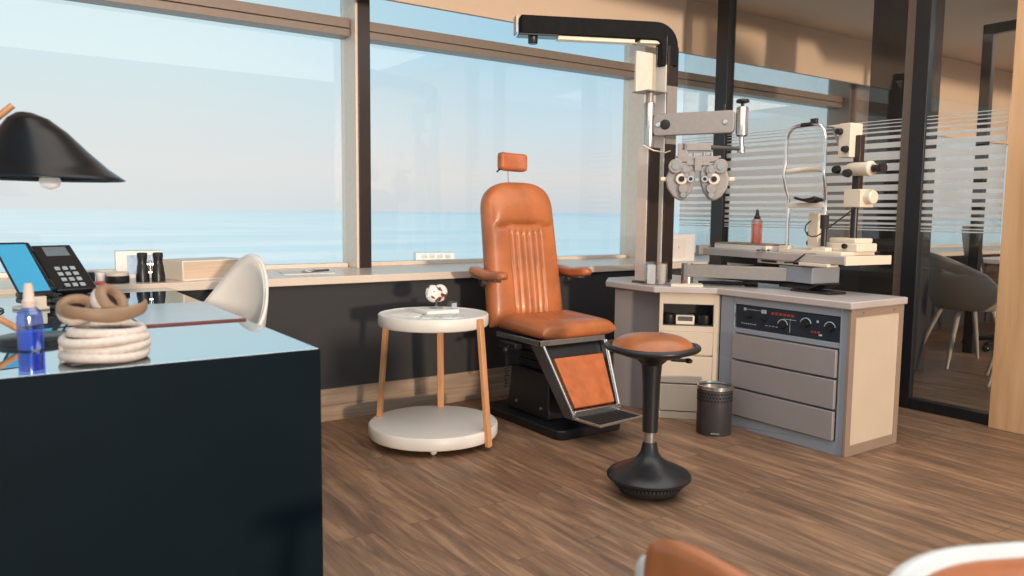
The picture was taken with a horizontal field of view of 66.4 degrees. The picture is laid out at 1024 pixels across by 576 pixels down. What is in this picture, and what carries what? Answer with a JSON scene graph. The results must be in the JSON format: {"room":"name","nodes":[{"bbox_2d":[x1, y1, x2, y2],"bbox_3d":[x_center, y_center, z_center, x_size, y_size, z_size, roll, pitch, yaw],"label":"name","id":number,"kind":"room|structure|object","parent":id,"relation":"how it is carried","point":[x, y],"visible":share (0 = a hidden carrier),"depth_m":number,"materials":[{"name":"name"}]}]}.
{"room":"examination room","nodes":[
{"label":"examination room","id":0,"kind":"room"},
{"bbox_2d":[177,254,999,389],"bbox_3d":[1.227,0.176,6.160,15.000,0.735,0.760,-3,7,-35],"label":"wall","id":1,"kind":"structure","parent":0,"point":[339,320],"depth_m":4.39,"materials":[{"name":"grey paint"}]},
{"bbox_2d":[0,0,349,277],"bbox_3d":[-3.035,-1.002,3.365,4.930,1.974,0.130,-3,7,-35],"label":"window","id":2,"kind":"structure","parent":1,"relation":"in","point":[235,12],"depth_m":4.35,"materials":[{"name":"beige metal"}]},
{"bbox_2d":[321,353,613,421],"bbox_3d":[-1.660,0.663,3.722,7.441,0.172,0.019,-3,7,-35],"label":"baseboard","id":3,"kind":"structure","parent":1,"relation":"attached to","point":[338,403],"depth_m":4.45,"materials":[{"name":"brown wood"}]},
{"bbox_2d":[340,0,655,267],"bbox_3d":[0.047,-1.171,5.466,2.524,1.974,0.240,-3,7,-35],"label":"window","id":4,"kind":"structure","parent":1,"relation":"in","point":[380,34],"depth_m":4.92,"materials":[{"name":"beige metal"}]},
{"bbox_2d":[0,245,1000,293],"bbox_3d":[0.828,-0.186,5.828,14.000,0.041,0.785,-3,7,-35],"label":"window sill","id":5,"kind":"structure","parent":1,"relation":"on","point":[385,273],"depth_m":4.48,"materials":[{"name":"white stone"}]},
{"bbox_2d":[87,271,94,281],"bbox_3d":[-1.967,-0.049,3.628,0.055,0.050,0.060,-3,7,-35],"label":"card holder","id":6,"kind":"object","parent":5,"relation":"on","point":[91,273],"visible":0.36,"depth_m":3.61,"materials":[{"name":"black plastic"}]},
{"bbox_2d":[94,281,104,284],"bbox_3d":[-1.907,-0.020,3.526,0.135,0.012,0.080,-3,7,-35],"label":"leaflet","id":7,"kind":"object","parent":5,"relation":"on","point":[98,282],"visible":0.32,"depth_m":3.52,"materials":[{"name":"red paper"}]},
{"bbox_2d":[96,273,105,281],"bbox_3d":[-1.903,-0.046,3.623,0.040,0.046,0.040,-3,7,-35],"label":"pot","id":8,"kind":"object","parent":5,"relation":"on","point":[99,276],"visible":0.75,"depth_m":3.61,"materials":[{"name":"ceramic"}]},
{"bbox_2d":[105,271,129,283],"bbox_3d":[-1.832,-0.049,3.636,0.100,0.050,0.100,-3,7,-35],"label":"round tin","id":9,"kind":"object","parent":5,"relation":"on","point":[120,277],"visible":1,"depth_m":3.60,"materials":[{"name":"beige metal"}]},
{"bbox_2d":[114,250,161,277],"bbox_3d":[-1.878,-0.121,3.938,0.210,0.135,0.102,-2,6,-29],"label":"carton","id":10,"kind":"object","parent":5,"relation":"on","point":[125,260],"visible":0.49,"depth_m":3.88,"materials":[{"name":"white cardboard"}]},
{"bbox_2d":[136,252,165,281],"bbox_3d":[-1.715,-0.099,3.712,0.128,0.138,0.060,-2,6,-23],"label":"binoculars","id":11,"kind":"object","parent":5,"relation":"on","point":[142,273],"visible":1,"depth_m":3.70,"materials":[{"name":"black rubber"}]},
{"bbox_2d":[163,257,239,280],"bbox_3d":[-1.566,-0.101,3.969,0.220,0.095,0.344,5,7,38],"label":"box","id":12,"kind":"object","parent":5,"relation":"on","point":[182,269],"visible":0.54,"depth_m":3.85,"materials":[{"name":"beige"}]},
{"bbox_2d":[279,271,334,274],"bbox_3d":[-1.141,-0.087,4.353,0.320,0.003,0.230,-3,7,-35],"label":"paper sheet","id":13,"kind":"object","parent":5,"relation":"on","point":[281,272],"visible":0.79,"depth_m":4.31,"materials":[{"name":"white paper"}]},
{"bbox_2d":[301,269,328,272],"bbox_3d":[-1.095,-0.096,4.378,0.070,0.012,0.176,6,8,43],"label":"pen","id":14,"kind":"object","parent":13,"relation":"on","point":[319,270],"visible":1,"depth_m":4.37,"materials":[{"name":"metal"}]},
{"bbox_2d":[413,252,453,259],"bbox_3d":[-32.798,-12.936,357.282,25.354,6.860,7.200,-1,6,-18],"label":"power strip","id":15,"kind":"object","parent":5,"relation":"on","point":[416,255],"visible":0.41,"depth_m":353.37,"materials":[{"name":"white plastic"}]},
{"bbox_2d":[673,234,694,261],"bbox_3d":[1.225,-0.301,5.808,0.260,0.200,0.132,-3,7,-35],"label":"switch box","id":16,"kind":"object","parent":5,"relation":"on","point":[683,244],"visible":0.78,"depth_m":5.77,"materials":[{"name":"white plastic"}]},
{"bbox_2d":[678,71,869,254],"bbox_3d":[2.254,-1.295,6.993,2.830,1.974,0.240,-3,7,-35],"label":"window","id":17,"kind":"structure","parent":1,"relation":"in","point":[686,80],"depth_m":7.50,"materials":[{"name":"beige metal"}]},
{"bbox_2d":[679,109,1007,233],"bbox_3d":[1.950,-0.724,5.072,0.016,2.750,2.290,-3,7,-35],"label":"decal","id":18,"kind":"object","parent":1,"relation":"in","point":[988,149],"depth_m":4.70,"materials":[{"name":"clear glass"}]},
{"bbox_2d":[909,397,988,424],"bbox_3d":[2.480,0.694,4.426,0.060,0.062,0.450,-3,7,-35],"label":"rail","id":19,"kind":"object","parent":18,"relation":"attached to","point":[929,406],"visible":0.79,"depth_m":4.41,"materials":[{"name":"black metal"}]},
{"bbox_2d":[930,243,1000,247],"bbox_3d":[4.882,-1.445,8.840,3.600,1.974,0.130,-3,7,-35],"label":"window sill","id":20,"kind":"structure","parent":1,"relation":"in","point":[990,244],"depth_m":9.18,"materials":[{"name":"white"}]},
{"bbox_2d":[321,321,1023,575],"bbox_3d":[3.201,0.886,3.364,15.000,0.100,7.700,-3,7,-35],"label":"floor","id":21,"kind":"structure","parent":0,"point":[528,503],"depth_m":3.10,"materials":[{"name":"brown wood"}]},
{"bbox_2d":[0,287,322,575],"bbox_3d":[-1.986,0.507,2.253,2.250,0.757,1.940,-3,7,-35],"label":"desk","id":22,"kind":"object","parent":21,"relation":"on","point":[200,454],"visible":0.99,"depth_m":1.89,"materials":[{"name":"laminate"}]},
{"bbox_2d":[0,242,52,311],"bbox_3d":[-1.763,-0.043,2.821,0.220,0.234,0.116,4,7,34],"label":"tablet computer","id":23,"kind":"object","parent":22,"relation":"on","point":[17,260],"visible":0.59,"depth_m":2.81,"materials":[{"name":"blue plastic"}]},
{"bbox_2d":[18,283,42,350],"bbox_3d":[-1.227,0.074,1.991,0.060,0.172,0.060,-3,7,-35],"label":"spray bottle","id":24,"kind":"object","parent":22,"relation":"on","point":[28,340],"visible":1,"depth_m":1.98,"materials":[{"name":"blue plastic"}]},
{"bbox_2d":[15,242,96,302],"bbox_3d":[-1.788,-0.069,3.134,0.384,0.225,0.278,5,7,36],"label":"desk telephone","id":25,"kind":"object","parent":22,"relation":"on","point":[60,266],"visible":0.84,"depth_m":3.13,"materials":[{"name":"black plastic"}]},
{"bbox_2d":[0,103,125,346],"bbox_3d":[-1.415,-0.184,2.163,0.641,0.648,0.420,-3,7,-35],"label":"desk lamp","id":26,"kind":"object","parent":22,"relation":"on","point":[33,147],"visible":0.9,"depth_m":2.12,"materials":[{"name":"black metal"}]},
{"bbox_2d":[58,320,151,363],"bbox_3d":[-0.984,0.129,1.897,0.204,0.084,0.200,-3,7,-35],"label":"coiled cord","id":27,"kind":"object","parent":22,"relation":"on","point":[124,341],"visible":0.99,"depth_m":1.82,"materials":[{"name":"white fabric"}]},
{"bbox_2d":[55,284,147,325],"bbox_3d":[-0.989,0.041,1.891,0.190,0.100,0.182,-4,7,-41],"label":"headphones","id":28,"kind":"object","parent":27,"relation":"on","point":[106,303],"visible":1,"depth_m":1.86,"materials":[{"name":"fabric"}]},
{"bbox_2d":[55,294,91,325],"bbox_3d":[-1.054,0.053,1.897,0.090,0.074,0.088,-3,7,-35],"label":"ear cup","id":29,"kind":"object","parent":28,"relation":"on","point":[77,300],"depth_m":1.89,"materials":[{"name":"brown fabric"}]},
{"bbox_2d":[90,284,128,308],"bbox_3d":[-0.973,0.034,1.891,0.085,0.087,0.087,-3,7,-35],"label":"ear cup","id":30,"kind":"object","parent":28,"relation":"on","point":[103,296],"depth_m":1.87,"materials":[{"name":"brown fabric"}]},
{"bbox_2d":[129,301,245,326],"bbox_3d":[-1.175,0.085,2.744,0.310,0.006,0.590,-3,7,-35],"label":"desk pad","id":31,"kind":"object","parent":22,"relation":"on","point":[163,314],"visible":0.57,"depth_m":2.67,"materials":[{"name":"white paper"}]},
{"bbox_2d":[204,254,268,326],"bbox_3d":[-1.247,0.329,3.292,0.462,0.934,0.426,4,6,31],"label":"shell chair","id":32,"kind":"object","parent":21,"relation":"on","point":[243,291],"visible":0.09,"depth_m":3.42,"materials":[{"name":"white plastic"}]},
{"bbox_2d":[368,307,497,454],"bbox_3d":[-0.384,0.435,3.838,0.632,0.630,0.635,-3,7,-35],"label":"side table","id":33,"kind":"object","parent":21,"relation":"on","point":[433,429],"visible":0.94,"depth_m":3.69,"materials":[{"name":"white paint"}]},
{"bbox_2d":[391,312,424,317],"bbox_3d":[-0.494,0.128,3.743,0.140,0.004,0.100,4,6,32],"label":"photo card","id":34,"kind":"object","parent":33,"relation":"on","point":[404,314],"visible":1,"depth_m":3.74,"materials":[{"name":"white paper"}]},
{"bbox_2d":[378,307,487,332],"bbox_3d":[-0.382,0.152,3.812,0.534,0.060,0.534,-3,7,-35],"label":"tray","id":35,"kind":"object","parent":33,"relation":"on","point":[475,319],"depth_m":3.61,"materials":[{"name":"white paint"}]},
{"bbox_2d":[368,405,497,451],"bbox_3d":[-0.387,0.686,3.863,0.632,0.063,0.632,-3,7,-35],"label":"tray","id":36,"kind":"object","parent":33,"relation":"on","point":[434,428],"depth_m":3.72,"materials":[{"name":"white paint"}]},
{"bbox_2d":[413,306,458,313],"bbox_3d":[-0.377,0.111,3.872,0.180,0.016,0.150,-3,7,-35],"label":"booklet","id":37,"kind":"object","parent":33,"relation":"on","point":[428,310],"visible":1,"depth_m":3.84,"materials":[{"name":"paper"}]},
{"bbox_2d":[425,284,447,301],"bbox_3d":[-0.380,0.042,3.886,0.072,0.118,0.136,6,8,43],"label":"model","id":38,"kind":"object","parent":37,"relation":"on","point":[434,293],"visible":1,"depth_m":3.86},
{"bbox_2d":[422,314,464,318],"bbox_3d":[-0.325,0.134,3.702,0.200,0.004,0.120,0,6,-6],"label":"leaflet","id":39,"kind":"object","parent":33,"relation":"on","point":[426,316],"visible":1,"depth_m":3.69,"materials":[{"name":"white paper"}]},
{"bbox_2d":[469,152,641,439],"bbox_3d":[0.263,0.001,4.123,0.645,1.455,0.965,-3,7,-35],"label":"chair","id":40,"kind":"object","parent":21,"relation":"on","point":[563,386],"visible":0.99,"depth_m":4.22,"materials":[{"name":"orange leather"}]},
{"bbox_2d":[604,332,700,499],"bbox_3d":[0.555,0.503,3.137,0.353,0.649,0.353,-3,7,-35],"label":"stool","id":41,"kind":"object","parent":21,"relation":"on","point":[647,475],"visible":1,"depth_m":3.07,"materials":[{"name":"black plastic"}]},
{"bbox_2d":[613,288,721,419],"bbox_3d":[1.041,0.339,4.662,0.848,0.699,0.811,2,6,10],"label":"base cabinet","id":42,"kind":"object","parent":21,"relation":"on","point":[635,311],"depth_m":4.30,"materials":[{"name":"beige wood"}]},
{"bbox_2d":[675,314,694,324],"bbox_3d":[0.955,0.172,4.326,0.100,0.050,0.071,2,6,10],"label":"meter","id":43,"kind":"object","parent":42,"relation":"in","point":[688,319],"visible":1,"depth_m":4.29,"materials":[{"name":"beige plastic"}]},
{"bbox_2d":[606,275,907,309],"bbox_3d":[1.194,0.011,4.272,0.715,0.035,1.580,-3,7,-35],"label":"countertop","id":44,"kind":"structure","parent":42,"relation":"on","point":[772,292],"depth_m":4.02,"materials":[{"name":"grey laminate"}]},
{"bbox_2d":[513,14,749,282],"bbox_3d":[0.638,-0.746,4.276,0.990,1.460,0.913,-3,7,-35],"label":"unit","id":45,"kind":"object","parent":44,"relation":"on","point":[662,178],"visible":0.98,"depth_m":4.35,"materials":[{"name":"metal"}]},
{"bbox_2d":[513,14,678,279],"bbox_3d":[0.464,-0.768,4.423,0.874,1.448,0.471,-3,7,-35],"label":"stand","id":46,"kind":"object","parent":45,"relation":"attached to","point":[655,204],"depth_m":4.39,"materials":[{"name":"black metal"}]},
{"bbox_2d":[647,264,666,284],"bbox_3d":[0.801,-0.081,4.348,0.123,0.126,0.066,2,6,10],"label":"acrylic holder","id":47,"kind":"object","parent":44,"relation":"on","point":[651,269],"visible":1,"depth_m":4.33,"materials":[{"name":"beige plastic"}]},
{"bbox_2d":[658,264,666,284],"bbox_3d":[0.831,-0.077,4.343,0.049,0.112,0.049,2,6,10],"label":"paper cup","id":48,"kind":"object","parent":47,"relation":"on","point":[661,267],"depth_m":4.32,"materials":[{"name":"beige paper"}]},
{"bbox_2d":[670,280,702,286],"bbox_3d":[0.953,-0.027,4.278,0.170,0.034,0.100,2,6,10],"label":"block","id":49,"kind":"object","parent":44,"relation":"on","point":[682,284],"visible":1,"depth_m":4.24,"materials":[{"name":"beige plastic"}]},
{"bbox_2d":[698,279,757,286],"bbox_3d":[1.198,-0.034,4.343,0.320,0.040,0.040,3,6,20],"label":"torch","id":50,"kind":"object","parent":44,"relation":"on","point":[753,283],"visible":0.9,"depth_m":4.32},
{"bbox_2d":[681,245,891,289],"bbox_3d":[1.378,-0.107,4.237,0.632,0.210,1.037,-2,6,-28],"label":"table","id":51,"kind":"object","parent":44,"relation":"on","point":[811,271],"visible":0.98,"depth_m":4.13,"materials":[{"name":"beige plastic"}]},
{"bbox_2d":[715,242,784,250],"bbox_3d":[1.368,-0.239,4.484,0.180,0.036,0.400,-2,6,-28],"label":"tray","id":52,"kind":"object","parent":51,"relation":"on","point":[725,245],"visible":0.81,"depth_m":4.41,"materials":[{"name":"white paint"}]},
{"bbox_2d":[752,209,760,242],"bbox_3d":[1.388,-0.349,4.438,0.062,0.192,0.062,-3,7,-35],"label":"dropper bottle","id":53,"kind":"object","parent":52,"relation":"on","point":[756,228],"visible":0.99,"depth_m":4.42,"materials":[{"name":"red plastic"}]},
{"bbox_2d":[724,256,778,264],"bbox_3d":[1.359,-0.158,4.454,0.130,0.038,0.300,-2,6,-28],"label":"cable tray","id":54,"kind":"object","parent":51,"relation":"on","point":[741,260],"depth_m":4.40,"materials":[{"name":"grey metal"}]},
{"bbox_2d":[779,118,887,262],"bbox_3d":[1.628,-0.492,4.008,0.314,0.744,0.525,-2,6,-28],"label":"lamp","id":55,"kind":"object","parent":51,"relation":"on","point":[851,142],"visible":1,"depth_m":3.95,"materials":[{"name":"beige plastic"}]},
{"bbox_2d":[790,288,845,294],"bbox_3d":[1.562,0.017,4.003,0.130,0.012,0.240,-2,6,-29],"label":"case","id":56,"kind":"object","parent":44,"relation":"on","point":[817,291],"visible":0.77,"depth_m":3.94,"materials":[{"name":"black plastic"}]},
{"bbox_2d":[635,540,751,575],"bbox_3d":[0.129,0.704,0.912,0.467,0.671,0.507,-2,6,-21],"label":"padded chair","id":57,"kind":"object","parent":21,"relation":"on","point":[662,557],"visible":1,"depth_m":1.08,"materials":[{"name":"orange leather"}]},
{"bbox_2d":[696,380,733,436],"bbox_3d":[1.044,0.621,4.041,0.183,0.252,0.183,-3,7,-35],"label":"waste bin","id":58,"kind":"object","parent":21,"relation":"on","point":[714,398],"visible":1,"depth_m":3.97,"materials":[{"name":"grey metal"}]},
{"bbox_2d":[709,0,736,279],"bbox_3d":[1.521,-0.788,5.692,0.080,2.750,0.105,-3,7,-35],"label":"post","id":59,"kind":"object","parent":21,"relation":"on","point":[727,9],"depth_m":5.61,"materials":[{"name":"black metal"}]},
{"bbox_2d":[719,295,903,457],"bbox_3d":[1.513,0.403,4.044,0.460,0.699,0.763,-3,7,-35],"label":"base cabinet","id":60,"kind":"object","parent":21,"relation":"on","point":[825,379],"visible":0.88,"depth_m":3.81,"materials":[{"name":"metal"}]},
{"bbox_2d":[892,0,936,407],"bbox_3d":[2.321,-0.668,4.537,0.050,2.750,0.140,-3,7,-35],"label":"post","id":61,"kind":"object","parent":21,"relation":"on","point":[921,13],"visible":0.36,"depth_m":4.52,"materials":[{"name":"brown metal"}]},
{"bbox_2d":[890,542,1023,575],"bbox_3d":[0.743,0.712,0.930,0.474,0.666,0.467,0,6,-5],"label":"padded chair","id":62,"kind":"object","parent":21,"relation":"on","point":[1005,558],"visible":1,"depth_m":1.08,"materials":[{"name":"white plastic"}]},
{"bbox_2d":[924,252,997,368],"bbox_3d":[3.429,0.154,5.990,0.586,0.864,0.635,1,6,4],"label":"armchair","id":63,"kind":"object","parent":21,"relation":"on","point":[959,287],"visible":0.88,"depth_m":5.78,"materials":[{"name":"white plastic"}]},
{"bbox_2d":[961,226,993,351],"bbox_3d":[4.202,-0.009,6.701,0.636,1.062,0.567,3,6,21],"label":"office chair","id":64,"kind":"object","parent":21,"relation":"on","point":[965,236],"visible":0.18,"depth_m":6.71,"materials":[{"name":"black plastic"}]},
{"bbox_2d":[985,352,992,386],"bbox_3d":[3.503,0.228,5.228,0.532,0.864,0.577,4,6,30],"label":"armchair","id":65,"kind":"object","parent":21,"relation":"on","point":[991,358],"visible":0.03,"depth_m":5.53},
{"bbox_2d":[962,19,1016,352],"bbox_3d":[4.298,-0.717,5.712,0.060,2.664,1.760,-3,7,-35],"label":"door","id":66,"kind":"structure","parent":21,"relation":"on","point":[990,31],"depth_m":6.33,"materials":[{"name":"black metal"}]},
{"bbox_2d":[983,257,999,285],"bbox_3d":[5.045,0.102,7.321,1.200,0.740,1.000,-3,7,-35],"label":"desk","id":67,"kind":"object","parent":21,"relation":"on","point":[991,264],"visible":0.03,"depth_m":7.24,"materials":[{"name":"white paint"}]},
{"bbox_2d":[695,0,1017,72],"bbox_3d":[1.749,-2.171,5.216,15.000,0.100,2.500,-3,7,-35],"label":"ceiling","id":68,"kind":"structure","parent":0,"point":[964,20],"depth_m":6.44,"materials":[{"name":"beige paint"}]},
{"bbox_2d":[386,0,871,86],"bbox_3d":[0.851,-1.971,5.650,14.000,0.400,0.030,-3,7,-35],"label":"bulkhead","id":69,"kind":"object","parent":68,"relation":"attached to","point":[764,42],"visible":0.67,"depth_m":6.14,"materials":[{"name":"beige paint"}]},
{"bbox_2d":[937,56,1012,144],"bbox_3d":[5.369,-2.014,8.705,3.100,0.795,0.050,-3,7,-35],"label":"blind","id":70,"kind":"object","parent":68,"relation":"hanging from","point":[960,80],"visible":0.44,"depth_m":8.29,"materials":[{"name":"beige paint"}]},
{"bbox_2d":[859,0,945,371],"bbox_3d":[2.792,-0.770,5.642,0.370,2.750,0.310,-3,7,-35],"label":"wall pillar","id":71,"kind":"structure","parent":0,"point":[890,19],"depth_m":5.53,"materials":[{"name":"grey paint"}]},
{"bbox_2d":[988,0,1023,434],"bbox_3d":[3.468,-0.501,2.926,0.170,2.750,2.915,-3,7,-35],"label":"wall","id":72,"kind":"structure","parent":0,"point":[1006,408],"depth_m":4.07,"materials":[{"name":"brown wood"}]},
{"label":"outside","id":73,"kind":"structure","parent":0,"visible":0},
{"bbox_2d":[0,208,1002,271],"bbox_3d":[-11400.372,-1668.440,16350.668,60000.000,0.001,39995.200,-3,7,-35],"label":"sea","id":74,"kind":"structure","parent":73,"point":[278,237],"depth_m":901.81,"materials":[{"name":"blue liquid"}]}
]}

